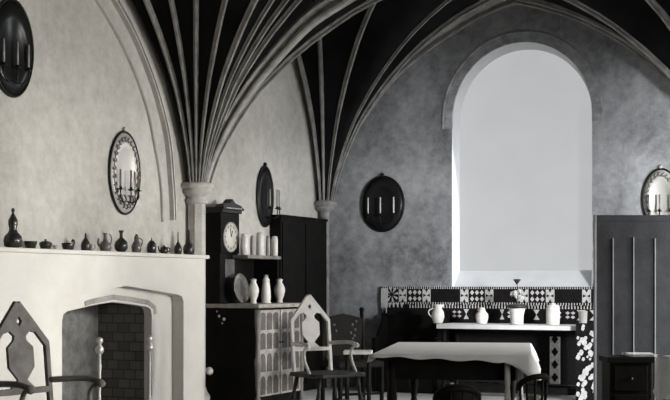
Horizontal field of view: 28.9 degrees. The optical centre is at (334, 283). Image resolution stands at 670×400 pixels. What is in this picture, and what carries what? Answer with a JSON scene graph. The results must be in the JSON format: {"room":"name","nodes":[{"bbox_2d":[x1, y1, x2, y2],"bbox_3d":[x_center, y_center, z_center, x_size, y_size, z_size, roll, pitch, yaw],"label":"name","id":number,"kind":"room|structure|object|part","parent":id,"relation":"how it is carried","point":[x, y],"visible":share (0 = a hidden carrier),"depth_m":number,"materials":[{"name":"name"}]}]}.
{"room":"dining room","nodes":[
{"label":"dining room","id":0,"kind":"room"},
{"bbox_2d":[0,0,320,385],"bbox_3d":[-3.888,-1.200,7.991,0.600,4.800,17.600,0,0,25],"label":"wall","id":1,"kind":"structure","parent":0,"point":[57,137],"depth_m":11.32,"materials":[{"name":"paint"}]},
{"bbox_2d":[0,0,33,97],"bbox_3d":[-2.498,-1.865,10.161,0.098,0.816,0.522,0,0,25],"label":"wall sconce","id":2,"kind":"object","parent":1,"relation":"attached to","point":[16,36],"visible":1,"depth_m":10.18,"materials":[{"name":"black metal"}]},
{"bbox_2d":[3,38,4,61],"bbox_3d":[-2.553,-1.793,10.021,0.016,0.200,0.016,0,0,2],"label":"candle","id":3,"kind":"object","parent":2,"relation":"on","point":[3,38],"depth_m":10.01,"materials":[{"name":"white wax"}]},
{"bbox_3d":[-2.533,-1.625,10.089,0.011,0.114,0.165,0,0,17],"label":"candle arm","id":4,"kind":"part","parent":2,"relation":"part of","materials":[{"name":"brown metal"}]},
{"bbox_2d":[16,41,18,64],"bbox_3d":[-2.479,-1.793,10.152,0.016,0.200,0.016,0,0,-43],"label":"candle","id":5,"kind":"object","parent":2,"relation":"on","point":[17,43],"depth_m":10.15,"materials":[{"name":"white wax"}]},
{"bbox_3d":[-2.465,-1.625,10.234,0.011,0.114,0.165,0,0,33],"label":"candle arm","id":6,"kind":"part","parent":2,"relation":"part of","materials":[{"name":"brown metal"}]},
{"bbox_2d":[27,45,29,67],"bbox_3d":[-2.426,-1.793,10.293,0.016,0.200,0.016,0,0,2],"label":"candle","id":7,"kind":"object","parent":2,"relation":"on","point":[28,46],"depth_m":10.29,"materials":[{"name":"white wax"}]},
{"bbox_2d":[108,127,141,214],"bbox_3d":[-1.837,-1.006,11.558,0.114,0.786,0.492,0,0,25],"label":"wall sconce","id":8,"kind":"object","parent":1,"relation":"attached to","point":[124,155],"visible":1,"depth_m":11.54,"materials":[{"name":"grey metal"}]},
{"bbox_2d":[120,169,121,185],"bbox_3d":[-1.885,-0.925,11.425,0.016,0.170,0.016,0,0,-43],"label":"candle","id":9,"kind":"object","parent":8,"relation":"on","point":[120,169],"depth_m":11.42,"materials":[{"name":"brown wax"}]},
{"bbox_2d":[130,170,131,186],"bbox_3d":[-1.811,-0.925,11.546,0.016,0.170,0.016,0,0,-43],"label":"candle","id":10,"kind":"object","parent":8,"relation":"on","point":[130,170],"depth_m":11.54,"materials":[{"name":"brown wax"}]},
{"bbox_2d":[182,182,213,399],"bbox_3d":[-1.343,0.110,12.575,0.347,2.180,0.330,0,0,25],"label":"column","id":11,"kind":"structure","parent":1,"relation":"attached to","point":[196,193],"depth_m":12.49,"materials":[{"name":"stone"}]},
{"bbox_2d":[256,162,281,226],"bbox_3d":[-0.681,-0.958,13.944,0.194,0.701,0.382,0,0,25],"label":"wall sconce","id":12,"kind":"object","parent":1,"relation":"attached to","point":[265,205],"visible":1,"depth_m":13.94,"materials":[{"name":"black metal"}]},
{"bbox_3d":[-0.748,-0.941,13.976,0.033,0.626,0.349,0,0,25],"label":"plate","id":13,"kind":"part","parent":12,"relation":"part of","materials":[{"name":"black metal"}]},
{"bbox_2d":[269,189,270,205],"bbox_3d":[-0.692,-0.911,13.830,0.016,0.200,0.016,0,0,2],"label":"candle","id":14,"kind":"object","parent":12,"relation":"on","point":[269,189],"depth_m":13.82,"materials":[{"name":"white wax"}]},
{"bbox_2d":[276,189,277,205],"bbox_3d":[-0.619,-0.911,13.915,0.016,0.200,0.016,0,0,-43],"label":"candle","id":15,"kind":"object","parent":12,"relation":"on","point":[277,189],"depth_m":13.91,"materials":[{"name":"white wax"}]},
{"bbox_2d":[314,200,336,386],"bbox_3d":[-0.116,0.115,15.159,0.286,2.170,0.272,0,0,25],"label":"column","id":16,"kind":"structure","parent":1,"relation":"attached to","point":[324,207],"depth_m":15.11,"materials":[{"name":"stone"}]},
{"bbox_2d":[94,0,669,221],"bbox_3d":[0.309,-2.099,5.869,10.000,3.042,17.900,0,0,25],"label":"ceiling","id":17,"kind":"structure","parent":0,"point":[217,57],"depth_m":12.56,"materials":[{"name":"paint"}]},
{"bbox_2d":[304,386,575,399],"bbox_3d":[0.463,1.300,5.963,10.000,0.200,17.600,0,0,25],"label":"floor","id":18,"kind":"structure","parent":0,"point":[310,394],"depth_m":13.87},
{"bbox_2d":[0,301,105,399],"bbox_3d":[-1.454,0.646,6.657,0.527,1.114,0.540,0,0,33],"label":"armchair","id":19,"kind":"object","parent":18,"relation":"on","point":[19,352],"visible":1,"depth_m":6.79,"materials":[{"name":"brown wood"}]},
{"bbox_3d":[-1.612,0.513,6.486,0.354,0.061,0.053,0,0,43],"label":"arm","id":20,"kind":"part","parent":19,"relation":"part of","materials":[{"name":"brown wood"}]},
{"bbox_3d":[-1.518,0.632,6.410,0.106,0.261,0.040,0,0,33],"label":"arm post","id":21,"kind":"part","parent":19,"relation":"part of","materials":[{"name":"brown wood"}]},
{"bbox_3d":[-1.626,0.558,6.769,0.024,0.032,0.380,0,0,33],"label":"rail","id":22,"kind":"part","parent":19,"relation":"part of","materials":[{"name":"brown wood"}]},
{"bbox_3d":[-1.637,0.427,6.776,0.092,0.675,0.409,0,0,33],"label":"frame","id":23,"kind":"part","parent":19,"relation":"part of","materials":[{"name":"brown wood"}]},
{"bbox_3d":[-1.362,0.513,6.872,0.354,0.061,0.053,0,0,23],"label":"arm","id":24,"kind":"part","parent":19,"relation":"part of","materials":[{"name":"brown wood"}]},
{"bbox_3d":[-1.254,0.632,6.817,0.106,0.261,0.040,0,0,33],"label":"arm post","id":25,"kind":"part","parent":19,"relation":"part of","materials":[{"name":"brown wood"}]},
{"bbox_2d":[95,337,103,399],"bbox_3d":[-2.175,0.825,11.157,0.470,0.750,0.095,0,0,25],"label":"andiron","id":26,"kind":"object","parent":18,"relation":"on","point":[99,349],"visible":0.95,"depth_m":11.06,"materials":[{"name":"silver metal"}]},
{"bbox_3d":[-2.007,0.890,11.079,0.100,0.620,0.095,0,0,25],"label":"post","id":27,"kind":"part","parent":26,"relation":"part of","materials":[{"name":"silver metal"}]},
{"bbox_2d":[0,247,208,399],"bbox_3d":[-2.186,0.464,11.021,0.755,1.472,3.130,0,0,25],"label":"fireplace","id":28,"kind":"object","parent":18,"relation":"on","point":[76,298],"visible":0.96,"depth_m":11.65,"materials":[{"name":"stone"}]},
{"bbox_2d":[3,208,22,247],"bbox_3d":[-2.462,-0.427,9.938,0.145,0.309,0.143,0,0,25],"label":"bottle","id":29,"kind":"object","parent":28,"relation":"on","point":[13,239],"visible":0.96,"depth_m":9.90,"materials":[{"name":"ceramic"}]},
{"bbox_2d":[24,241,36,247],"bbox_3d":[-2.373,-0.303,10.129,0.105,0.061,0.104,0,0,25],"label":"bowl","id":30,"kind":"object","parent":28,"relation":"on","point":[28,244],"visible":0.78,"depth_m":10.09,"materials":[{"name":"ceramic"}]},
{"bbox_2d":[39,239,51,248],"bbox_3d":[-2.293,-0.315,10.299,0.103,0.084,0.101,0,0,25],"label":"lidded bowl","id":31,"kind":"object","parent":28,"relation":"on","point":[44,244],"visible":0.88,"depth_m":10.26,"materials":[{"name":"ceramic"}]},
{"bbox_2d":[61,239,74,249],"bbox_3d":[-2.170,-0.320,10.564,0.106,0.093,0.104,0,0,25],"label":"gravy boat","id":32,"kind":"object","parent":28,"relation":"on","point":[66,246],"visible":0.94,"depth_m":10.53,"materials":[{"name":"ceramic"}]},
{"bbox_2d":[81,233,89,250],"bbox_3d":[-2.069,-0.348,10.780,0.079,0.149,0.078,0,0,25],"label":"bottle","id":33,"kind":"object","parent":28,"relation":"on","point":[85,244],"visible":0.84,"depth_m":10.75,"materials":[{"name":"ceramic"}]},
{"bbox_2d":[90,244,95,250],"bbox_3d":[-2.027,-0.303,10.858,0.053,0.061,0.041,0,0,25],"label":"jug","id":34,"kind":"object","parent":28,"relation":"on","point":[92,248],"visible":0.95,"depth_m":10.85,"materials":[{"name":"white ceramic"}]},
{"bbox_2d":[97,233,111,250],"bbox_3d":[-1.949,-0.352,11.038,0.106,0.159,0.105,0,0,45],"label":"ewer","id":35,"kind":"object","parent":28,"relation":"on","point":[105,245],"visible":0.92,"depth_m":11.01,"materials":[{"name":"ceramic"}]},
{"bbox_3d":[-1.838,0.183,11.240,0.008,0.185,1.091,0,0,25],"label":"arch moulding","id":36,"kind":"part","parent":28,"relation":"part of","materials":[{"name":"stone"}]},
{"bbox_2d":[114,230,127,251],"bbox_3d":[-1.850,-0.368,11.250,0.121,0.190,0.119,0,0,25],"label":"flask","id":37,"kind":"object","parent":28,"relation":"on","point":[121,245],"visible":0.87,"depth_m":11.21,"materials":[{"name":"ceramic"}]},
{"bbox_2d":[131,234,142,251],"bbox_3d":[-1.748,-0.356,11.463,0.099,0.167,0.091,0,0,25],"label":"jug","id":38,"kind":"object","parent":28,"relation":"on","point":[136,246],"visible":0.93,"depth_m":11.44,"materials":[{"name":"ceramic"}]},
{"bbox_2d":[147,237,155,252],"bbox_3d":[-1.648,-0.347,11.683,0.085,0.147,0.084,0,0,25],"label":"lidded jar","id":39,"kind":"object","parent":28,"relation":"on","point":[151,246],"visible":0.8,"depth_m":11.65,"materials":[{"name":"ceramic"}]},
{"bbox_2d":[158,245,170,253],"bbox_3d":[-1.559,-0.315,11.870,0.092,0.083,0.079,0,0,-40],"label":"teapot","id":40,"kind":"object","parent":28,"relation":"on","point":[163,249],"visible":0.94,"depth_m":11.85,"materials":[{"name":"ceramic"}]},
{"bbox_2d":[174,238,181,253],"bbox_3d":[-1.460,-0.377,12.087,0.076,0.208,0.075,0,0,25],"label":"bottle","id":41,"kind":"object","parent":28,"relation":"on","point":[177,248],"visible":0.92,"depth_m":12.06,"materials":[{"name":"ceramic"}]},
{"bbox_2d":[183,230,193,254],"bbox_3d":[-1.381,-0.391,12.256,0.108,0.235,0.107,0,0,25],"label":"bottle","id":42,"kind":"object","parent":28,"relation":"on","point":[188,248],"visible":0.91,"depth_m":12.23,"materials":[{"name":"ceramic"}]},
{"bbox_2d":[145,335,153,399],"bbox_3d":[-1.813,0.825,11.612,0.470,0.750,0.095,0,0,25],"label":"andiron","id":43,"kind":"object","parent":18,"relation":"on","point":[149,346],"visible":1,"depth_m":11.52,"materials":[{"name":"silver metal"}]},
{"bbox_3d":[-1.646,0.890,11.534,0.100,0.620,0.095,0,0,25],"label":"post","id":44,"kind":"part","parent":43,"relation":"part of","materials":[{"name":"silver metal"}]},
{"bbox_2d":[205,255,303,399],"bbox_3d":[-0.814,0.455,13.123,0.635,1.490,1.080,0,0,25],"label":"cabinet","id":45,"kind":"object","parent":18,"relation":"on","point":[248,346],"visible":0.87,"depth_m":12.78,"materials":[{"name":"black wood"}]},
{"bbox_3d":[-1.236,0.855,12.770,0.077,0.082,0.078,0,0,-38],"label":"white knob","id":46,"kind":"part","parent":45,"relation":"part of","materials":[{"name":"white ceramic"}]},
{"bbox_2d":[240,233,248,254],"bbox_3d":[-0.907,-0.399,13.035,0.085,0.215,0.085,0,0,25],"label":"jar","id":47,"kind":"object","parent":45,"relation":"on","point":[244,239],"visible":0.99,"depth_m":13.00,"materials":[{"name":"white ceramic"}]},
{"bbox_2d":[250,235,254,254],"bbox_3d":[-0.837,-0.392,13.187,0.046,0.201,0.046,0,0,25],"label":"jar","id":48,"kind":"object","parent":45,"relation":"on","point":[252,238],"visible":0.95,"depth_m":13.17,"materials":[{"name":"white ceramic"}]},
{"bbox_2d":[205,303,299,307],"bbox_3d":[-0.804,0.215,13.151,0.630,0.040,1.020,0,0,25],"label":"countertop","id":49,"kind":"structure","parent":45,"relation":"on","point":[231,305],"depth_m":12.75,"materials":[{"name":"grey wood"}]},
{"bbox_2d":[206,199,243,303],"bbox_3d":[-1.096,-0.325,12.973,0.212,1.039,0.410,0,0,25],"label":"clock","id":50,"kind":"object","parent":49,"relation":"on","point":[222,220],"visible":1,"depth_m":12.82,"materials":[{"name":"black wood"}]},
{"bbox_2d":[234,273,248,302],"bbox_3d":[-0.930,0.041,12.919,0.055,0.297,0.300,0,0,25],"label":"plate","id":51,"kind":"object","parent":49,"relation":"on","point":[241,286],"visible":0.98,"depth_m":12.93,"materials":[{"name":"ceramic"}]},
{"bbox_2d":[248,278,258,303],"bbox_3d":[-0.808,0.069,12.893,0.109,0.251,0.107,0,0,25],"label":"vase","id":52,"kind":"object","parent":49,"relation":"on","point":[253,290],"visible":1,"depth_m":12.86,"materials":[{"name":"white ceramic"}]},
{"bbox_2d":[261,275,270,302],"bbox_3d":[-0.697,0.050,13.132,0.106,0.288,0.104,0,0,25],"label":"vase","id":53,"kind":"object","parent":49,"relation":"on","point":[265,292],"visible":0.95,"depth_m":13.10,"materials":[{"name":"white ceramic"}]},
{"bbox_2d":[274,278,284,302],"bbox_3d":[-0.574,0.068,13.443,0.119,0.253,0.117,0,0,25],"label":"vase","id":54,"kind":"object","parent":49,"relation":"on","point":[279,289],"visible":1,"depth_m":13.41,"materials":[{"name":"white ceramic"}]},
{"bbox_2d":[233,255,280,259],"bbox_3d":[-0.867,-0.273,13.313,0.340,0.035,0.720,0,0,25],"label":"shelf","id":55,"kind":"object","parent":45,"relation":"attached to","point":[240,257],"depth_m":13.15,"materials":[{"name":"grey wood"}]},
{"bbox_3d":[-0.748,0.725,12.597,0.070,0.950,0.067,0,0,25],"label":"corner post","id":56,"kind":"part","parent":45,"relation":"part of","materials":[{"name":"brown wood"}]},
{"bbox_2d":[256,232,263,254],"bbox_3d":[-0.769,-0.412,13.332,0.082,0.242,0.082,0,0,25],"label":"jar","id":57,"kind":"object","parent":45,"relation":"on","point":[259,236],"visible":0.88,"depth_m":13.30,"materials":[{"name":"white ceramic"}]},
{"bbox_2d":[266,235,269,255],"bbox_3d":[-0.695,-0.397,13.491,0.047,0.212,0.047,0,0,25],"label":"jar","id":58,"kind":"object","parent":45,"relation":"on","point":[267,236],"visible":0.99,"depth_m":13.47,"materials":[{"name":"white ceramic"}]},
{"bbox_3d":[-0.645,0.680,12.812,0.004,0.800,0.370,0,0,25],"label":"carved panel","id":59,"kind":"part","parent":45,"relation":"part of","materials":[{"name":"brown wood"}]},
{"bbox_3d":[-0.655,0.677,12.820,0.020,0.845,0.445,0,0,25],"label":"door","id":60,"kind":"part","parent":45,"relation":"part of","materials":[{"name":"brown wood"}]},
{"bbox_2d":[271,236,277,255],"bbox_3d":[-0.632,-0.397,13.626,0.068,0.212,0.068,0,0,25],"label":"jar","id":61,"kind":"object","parent":45,"relation":"on","point":[274,242],"visible":0.92,"depth_m":13.60,"materials":[{"name":"white ceramic"}]},
{"bbox_3d":[-0.459,0.677,13.241,0.020,0.845,0.445,0,0,25],"label":"door","id":62,"kind":"part","parent":45,"relation":"part of","materials":[{"name":"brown wood"}]},
{"bbox_3d":[-0.449,0.680,13.234,0.004,0.800,0.370,0,0,25],"label":"carved panel","id":63,"kind":"part","parent":45,"relation":"part of","materials":[{"name":"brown wood"}]},
{"bbox_3d":[-0.349,0.725,13.453,0.070,0.950,0.067,0,0,25],"label":"corner post","id":64,"kind":"part","parent":45,"relation":"part of","materials":[{"name":"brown wood"}]},
{"bbox_2d":[270,214,327,390],"bbox_3d":[-0.389,0.224,14.578,0.167,1.951,1.172,0,0,25],"label":"tall cabinet","id":65,"kind":"object","parent":18,"relation":"on","point":[302,241],"visible":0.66,"depth_m":14.53,"materials":[{"name":"black wood"}]},
{"bbox_3d":[-0.456,0.224,14.299,0.012,1.791,0.528,0,0,25],"label":"door","id":66,"kind":"part","parent":65,"relation":"part of","materials":[{"name":"black wood"}]},
{"bbox_3d":[-0.396,-0.736,14.582,0.150,0.030,1.172,0,0,25],"label":"cornice","id":67,"kind":"part","parent":65,"relation":"part of","materials":[{"name":"black wood"}]},
{"bbox_3d":[-0.215,0.224,14.814,0.012,1.791,0.529,0,0,25],"label":"door","id":68,"kind":"part","parent":65,"relation":"part of","materials":[{"name":"black wood"}]},
{"bbox_2d":[289,294,364,399],"bbox_3d":[-0.084,0.646,11.011,0.540,1.114,0.527,0,0,-35],"label":"armchair","id":69,"kind":"object","parent":18,"relation":"on","point":[310,330],"visible":1,"depth_m":11.12,"materials":[{"name":"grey wood"}]},
{"bbox_3d":[-0.362,0.988,11.026,0.123,0.432,0.047,0,0,9],"label":"leg","id":70,"kind":"part","parent":69,"relation":"part of","materials":[{"name":"brown wood"}]},
{"bbox_3d":[-0.295,0.513,10.912,0.053,0.061,0.354,0,0,-25],"label":"arm","id":71,"kind":"part","parent":69,"relation":"part of","materials":[{"name":"paint"}]},
{"bbox_3d":[-0.236,0.632,10.806,0.040,0.261,0.106,0,0,-35],"label":"arm post","id":72,"kind":"part","parent":69,"relation":"part of","materials":[{"name":"paint"}]},
{"bbox_3d":[-0.209,0.427,11.190,0.409,0.675,0.092,0,0,-35],"label":"frame","id":73,"kind":"part","parent":69,"relation":"part of","materials":[{"name":"paint"}]},
{"bbox_3d":[-0.202,0.558,11.179,0.380,0.032,0.024,0,0,-35],"label":"rail","id":74,"kind":"part","parent":69,"relation":"part of","materials":[{"name":"paint"}]},
{"bbox_3d":[-0.138,0.988,10.706,0.046,0.431,0.109,0,0,20],"label":"leg","id":75,"kind":"part","parent":69,"relation":"part of","materials":[{"name":"brown wood"}]},
{"bbox_3d":[-0.068,0.762,10.988,0.539,0.035,0.470,0,0,-35],"label":"seat","id":76,"kind":"part","parent":69,"relation":"part of","materials":[{"name":"brown wood"}]},
{"bbox_3d":[-0.003,0.988,11.278,0.047,0.432,0.123,0,0,11],"label":"leg","id":77,"kind":"part","parent":69,"relation":"part of","materials":[{"name":"brown wood"}]},
{"bbox_3d":[0.082,0.513,11.175,0.053,0.061,0.354,0,0,-45],"label":"arm","id":78,"kind":"part","parent":69,"relation":"part of","materials":[{"name":"paint"}]},
{"bbox_3d":[0.161,0.632,11.084,0.040,0.261,0.106,0,0,-35],"label":"arm post","id":79,"kind":"part","parent":69,"relation":"part of","materials":[{"name":"paint"}]},
{"bbox_3d":[0.222,0.988,10.958,0.109,0.431,0.046,0,0,0],"label":"leg","id":80,"kind":"part","parent":69,"relation":"part of","materials":[{"name":"brown wood"}]},
{"bbox_2d":[319,307,383,399],"bbox_3d":[0.157,0.715,12.616,0.492,0.970,0.487,0,0,-25],"label":"chair","id":81,"kind":"object","parent":18,"relation":"on","point":[343,326],"visible":0.87,"depth_m":12.73,"materials":[{"name":"black wood"}]},
{"bbox_3d":[-0.126,0.734,12.703,0.044,0.932,0.077,0,0,-25],"label":"post","id":82,"kind":"part","parent":81,"relation":"part of","materials":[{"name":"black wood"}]},
{"bbox_3d":[0.050,0.985,12.326,0.048,0.430,0.048,0,0,43],"label":"leg","id":83,"kind":"part","parent":81,"relation":"part of","materials":[{"name":"black wood"}]},
{"bbox_3d":[0.076,0.495,12.791,0.420,0.410,0.022,0,0,-25],"label":"panel","id":84,"kind":"part","parent":81,"relation":"part of","materials":[{"name":"black wood"}]},
{"bbox_3d":[0.165,0.770,12.600,0.480,0.060,0.440,0,0,-25],"label":"seat","id":85,"kind":"part","parent":81,"relation":"part of","materials":[{"name":"black wood"}]},
{"bbox_3d":[0.273,0.734,12.889,0.044,0.932,0.077,0,0,-25],"label":"post","id":86,"kind":"part","parent":81,"relation":"part of","materials":[{"name":"black wood"}]},
{"bbox_3d":[0.449,0.985,12.512,0.048,0.430,0.048,0,0,42],"label":"leg","id":87,"kind":"part","parent":81,"relation":"part of","materials":[{"name":"black wood"}]},
{"bbox_2d":[343,350,372,399],"bbox_3d":[0.210,0.904,11.900,0.260,0.591,0.280,0,0,3],"label":"stool","id":88,"kind":"object","parent":18,"relation":"on","point":[345,352],"visible":0.94,"depth_m":11.77,"materials":[{"name":"paint"}]},
{"bbox_3d":[0.105,0.919,11.795,0.030,0.561,0.030,0,0,25],"label":"leg","id":89,"kind":"part","parent":88,"relation":"part of","materials":[{"name":"black wood"}]},
{"bbox_3d":[0.116,0.919,12.015,0.030,0.561,0.030,0,0,25],"label":"leg","id":90,"kind":"part","parent":88,"relation":"part of","materials":[{"name":"black wood"}]},
{"bbox_3d":[0.210,0.624,11.900,0.260,0.030,0.280,0,0,3],"label":"seat","id":91,"kind":"part","parent":88,"relation":"part of","materials":[{"name":"paint"}]},
{"bbox_3d":[0.305,0.919,11.785,0.030,0.561,0.030,0,0,25],"label":"leg","id":92,"kind":"part","parent":88,"relation":"part of","materials":[{"name":"black wood"}]},
{"bbox_3d":[0.316,0.919,12.005,0.030,0.561,0.030,0,0,26],"label":"leg","id":93,"kind":"part","parent":88,"relation":"part of","materials":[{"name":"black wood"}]},
{"bbox_2d":[372,314,449,393],"bbox_3d":[0.846,0.770,14.500,0.771,0.860,0.400,0,0,25],"label":"dark settle","id":94,"kind":"object","parent":18,"relation":"on","point":[393,328],"visible":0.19,"depth_m":14.60,"materials":[{"name":"black wood"}]},
{"bbox_2d":[376,357,523,399],"bbox_3d":[0.846,0.826,8.948,0.940,0.749,1.660,0,0,8],"label":"table","id":95,"kind":"object","parent":18,"relation":"on","point":[414,370],"visible":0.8,"depth_m":8.20,"materials":[{"name":"black wood"}]},
{"bbox_3d":[0.362,0.843,8.271,0.072,0.715,0.072,0,0,8],"label":"leg","id":96,"kind":"part","parent":95,"relation":"part of","materials":[{"name":"black wood"}]},
{"bbox_3d":[0.586,0.843,9.653,0.072,0.715,0.072,0,0,8],"label":"leg","id":97,"kind":"part","parent":95,"relation":"part of","materials":[{"name":"black wood"}]},
{"bbox_2d":[367,342,541,379],"bbox_3d":[0.863,0.522,8.941,1.105,0.164,1.790,0,0,8],"label":"tablecloth","id":98,"kind":"object","parent":95,"relation":"on","point":[523,356],"visible":0.99,"depth_m":8.35,"materials":[{"name":"white fabric"}]},
{"bbox_3d":[1.076,0.843,8.106,0.043,0.715,0.041,0,0,8],"label":"gate post","id":99,"kind":"part","parent":95,"relation":"part of","materials":[{"name":"paint"}]},
{"bbox_3d":[1.298,0.843,9.549,0.072,0.715,0.072,0,0,8],"label":"leg","id":100,"kind":"part","parent":95,"relation":"part of","materials":[{"name":"black wood"}]},
{"bbox_3d":[1.155,0.843,8.094,0.043,0.715,0.043,0,0,8],"label":"leg","id":101,"kind":"part","parent":95,"relation":"part of","materials":[{"name":"paint"}]},
{"bbox_2d":[433,385,480,399],"bbox_3d":[0.647,0.865,6.892,0.260,0.673,0.222,0,0,0],"label":"tub chair","id":102,"kind":"object","parent":18,"relation":"on","point":[453,392],"visible":1,"depth_m":6.80,"materials":[{"name":"black wood"}]},
{"bbox_3d":[0.647,0.653,6.856,0.231,0.214,0.120,0,0,0],"label":"panel","id":103,"kind":"part","parent":102,"relation":"part of","materials":[{"name":"black wood"}]},
{"bbox_2d":[438,328,575,394],"bbox_3d":[1.977,0.823,13.907,1.668,0.755,0.520,0,0,25],"label":"table","id":104,"kind":"object","parent":18,"relation":"on","point":[540,339],"depth_m":13.97,"materials":[{"name":"black oak"},{"name":"pale stone"}]},
{"bbox_3d":[1.177,0.845,14.048,0.072,0.710,0.072,0,0,25],"label":"leg","id":105,"kind":"part","parent":104,"relation":"part of","materials":[{"name":"black wood"}]},
{"bbox_3d":[1.351,0.845,14.419,0.072,0.710,0.072,0,0,25],"label":"leg","id":106,"kind":"part","parent":104,"relation":"part of","materials":[{"name":"black wood"}]},
{"bbox_2d":[436,323,575,330],"bbox_3d":[1.976,0.456,13.905,1.696,0.047,0.544,0,0,25],"label":"table runner","id":107,"kind":"object","parent":104,"relation":"on","point":[508,326],"visible":0.77,"depth_m":13.74,"materials":[{"name":"white fabric"}]},
{"bbox_2d":[428,304,443,322],"bbox_3d":[1.113,0.324,14.211,0.171,0.212,0.140,0,0,25],"label":"pitcher","id":108,"kind":"object","parent":107,"relation":"on","point":[437,316],"visible":1,"depth_m":14.16,"materials":[{"name":"white ceramic"}]},
{"bbox_2d":[476,307,487,323],"bbox_3d":[1.582,0.341,13.992,0.140,0.179,0.138,0,0,25],"label":"ginger jar","id":109,"kind":"object","parent":107,"relation":"on","point":[481,315],"visible":1,"depth_m":13.94,"materials":[{"name":"white ceramic"}]},
{"bbox_2d":[507,279,526,324],"bbox_3d":[1.936,0.189,13.827,0.221,0.483,0.221,0,0,25],"label":"flower pot","id":110,"kind":"object","parent":107,"relation":"on","point":[516,310],"visible":1,"depth_m":13.77,"materials":[{"name":"ceramic"}]},
{"bbox_2d":[546,303,559,324],"bbox_3d":[2.291,0.314,13.661,0.147,0.232,0.145,0,0,25],"label":"storage jar","id":111,"kind":"object","parent":107,"relation":"on","point":[552,311],"visible":1,"depth_m":13.60,"materials":[{"name":"white ceramic"}]},
{"bbox_2d":[578,311,587,322],"bbox_3d":[2.580,0.355,13.526,0.094,0.149,0.092,0,0,25],"label":"beaker","id":112,"kind":"object","parent":107,"relation":"on","point":[582,314],"visible":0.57,"depth_m":13.49,"materials":[{"name":"white ceramic"}]},
{"bbox_3d":[2.081,0.785,14.131,1.628,0.590,0.015,0,0,25],"label":"panel","id":113,"kind":"part","parent":104,"relation":"part of","materials":[{"name":"wood"}]},
{"bbox_3d":[2.336,0.797,13.804,0.110,0.525,0.016,0,0,25],"label":"diamond strip","id":114,"kind":"part","parent":104,"relation":"part of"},
{"bbox_2d":[515,373,549,399],"bbox_3d":[1.201,0.870,7.893,0.226,0.663,0.191,0,0,-29],"label":"chair","id":115,"kind":"object","parent":18,"relation":"on","point":[545,378],"visible":1,"depth_m":7.83,"materials":[{"name":"black wood"}]},
{"bbox_2d":[528,394,540,399],"bbox_3d":[1.207,0.720,7.882,0.114,0.100,0.112,0,0,-29],"label":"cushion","id":116,"kind":"object","parent":115,"relation":"on","point":[533,396],"depth_m":7.84,"materials":[{"name":"grey fabric"}]},
{"bbox_2d":[576,323,592,399],"bbox_3d":[2.592,0.800,13.232,0.288,0.800,0.041,0,0,25],"label":"floral hanging","id":117,"kind":"object","parent":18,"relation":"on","point":[584,331],"visible":0.65,"depth_m":13.25,"materials":[{"name":"fabric"}]},
{"bbox_2d":[599,355,654,399],"bbox_3d":[2.051,0.853,9.149,0.330,0.693,0.322,0,0,0],"label":"nightstand","id":118,"kind":"object","parent":18,"relation":"on","point":[624,377],"visible":0.93,"depth_m":9.01,"materials":[{"name":"black wood"}]},
{"bbox_3d":[2.051,0.655,9.014,0.230,0.170,0.012,0,0,0],"label":"drawer","id":119,"kind":"part","parent":118,"relation":"part of","materials":[{"name":"black wood"}]},
{"bbox_3d":[2.051,0.855,9.014,0.230,0.170,0.012,0,0,0],"label":"drawer","id":120,"kind":"part","parent":118,"relation":"part of","materials":[{"name":"black wood"}]},
{"bbox_2d":[622,352,656,356],"bbox_3d":[2.149,0.497,9.160,0.202,0.017,0.275,0,0,0],"label":"paper stack","id":121,"kind":"object","parent":118,"relation":"on","point":[631,354],"visible":0.95,"depth_m":9.05,"materials":[{"name":"white paper"}]},
{"bbox_2d":[593,215,669,399],"bbox_3d":[2.625,0.333,10.014,1.258,1.734,0.052,0,0,0],"label":"screen","id":122,"kind":"object","parent":18,"relation":"on","point":[631,253],"visible":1,"depth_m":10.00,"materials":[{"name":"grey wood"}]},
{"bbox_3d":[2.629,-0.506,10.016,1.250,0.050,0.040,0,0,0],"label":"rail","id":123,"kind":"part","parent":122,"relation":"part of","materials":[{"name":"grey wood"}]},
{"bbox_2d":[653,355,669,399],"bbox_3d":[2.223,0.839,8.596,0.231,0.725,0.227,0,0,0],"label":"stool","id":124,"kind":"object","parent":18,"relation":"on","point":[661,390],"visible":1,"depth_m":8.53,"materials":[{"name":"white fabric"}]},
{"bbox_2d":[329,5,669,387],"bbox_3d":[3.907,-1.200,13.470,10.100,4.800,0.120,0,0,25],"label":"wall","id":125,"kind":"structure","parent":0,"point":[403,138],"depth_m":14.71,"materials":[{"name":"grey paint"}]},
{"bbox_2d":[361,172,404,231],"bbox_3d":[0.531,-0.938,14.922,0.552,0.689,0.114,0,0,25],"label":"wall sconce","id":126,"kind":"object","parent":125,"relation":"attached to","point":[379,217],"visible":1,"depth_m":14.94,"materials":[{"name":"black metal"}]},
{"bbox_2d":[367,198,368,212],"bbox_3d":[0.381,-0.894,14.976,0.016,0.200,0.016,0,0,2],"label":"candle","id":127,"kind":"object","parent":126,"relation":"on","point":[367,198],"depth_m":14.97,"materials":[{"name":"white wax"}]},
{"bbox_2d":[381,285,592,341],"bbox_3d":[1.682,0.457,14.402,2.533,0.885,0.031,0,0,25],"label":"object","id":128,"kind":"object","parent":125,"relation":"attached to","point":[462,303],"visible":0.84,"depth_m":14.38,"materials":[{"name":"tile"}]},
{"bbox_2d":[442,31,602,286],"bbox_3d":[2.075,-1.354,14.363,1.830,2.848,0.211,0,0,25],"label":"window","id":129,"kind":"structure","parent":125,"relation":"in","point":[520,110],"depth_m":14.45,"materials":[{"name":"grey glass"}]},
{"bbox_3d":[2.036,-2.262,14.277,1.830,1.031,0.023,0,0,25],"label":"arch moulding","id":130,"kind":"part","parent":129,"relation":"part of","materials":[{"name":"stone"}]},
{"bbox_2d":[641,165,669,214],"bbox_3d":[3.397,-0.908,13.586,0.402,0.685,0.114,0,0,25],"label":"wall sconce","id":131,"kind":"object","parent":125,"relation":"attached to","point":[656,186],"visible":0.66,"depth_m":13.62,"materials":[{"name":"grey metal"}]}
]}

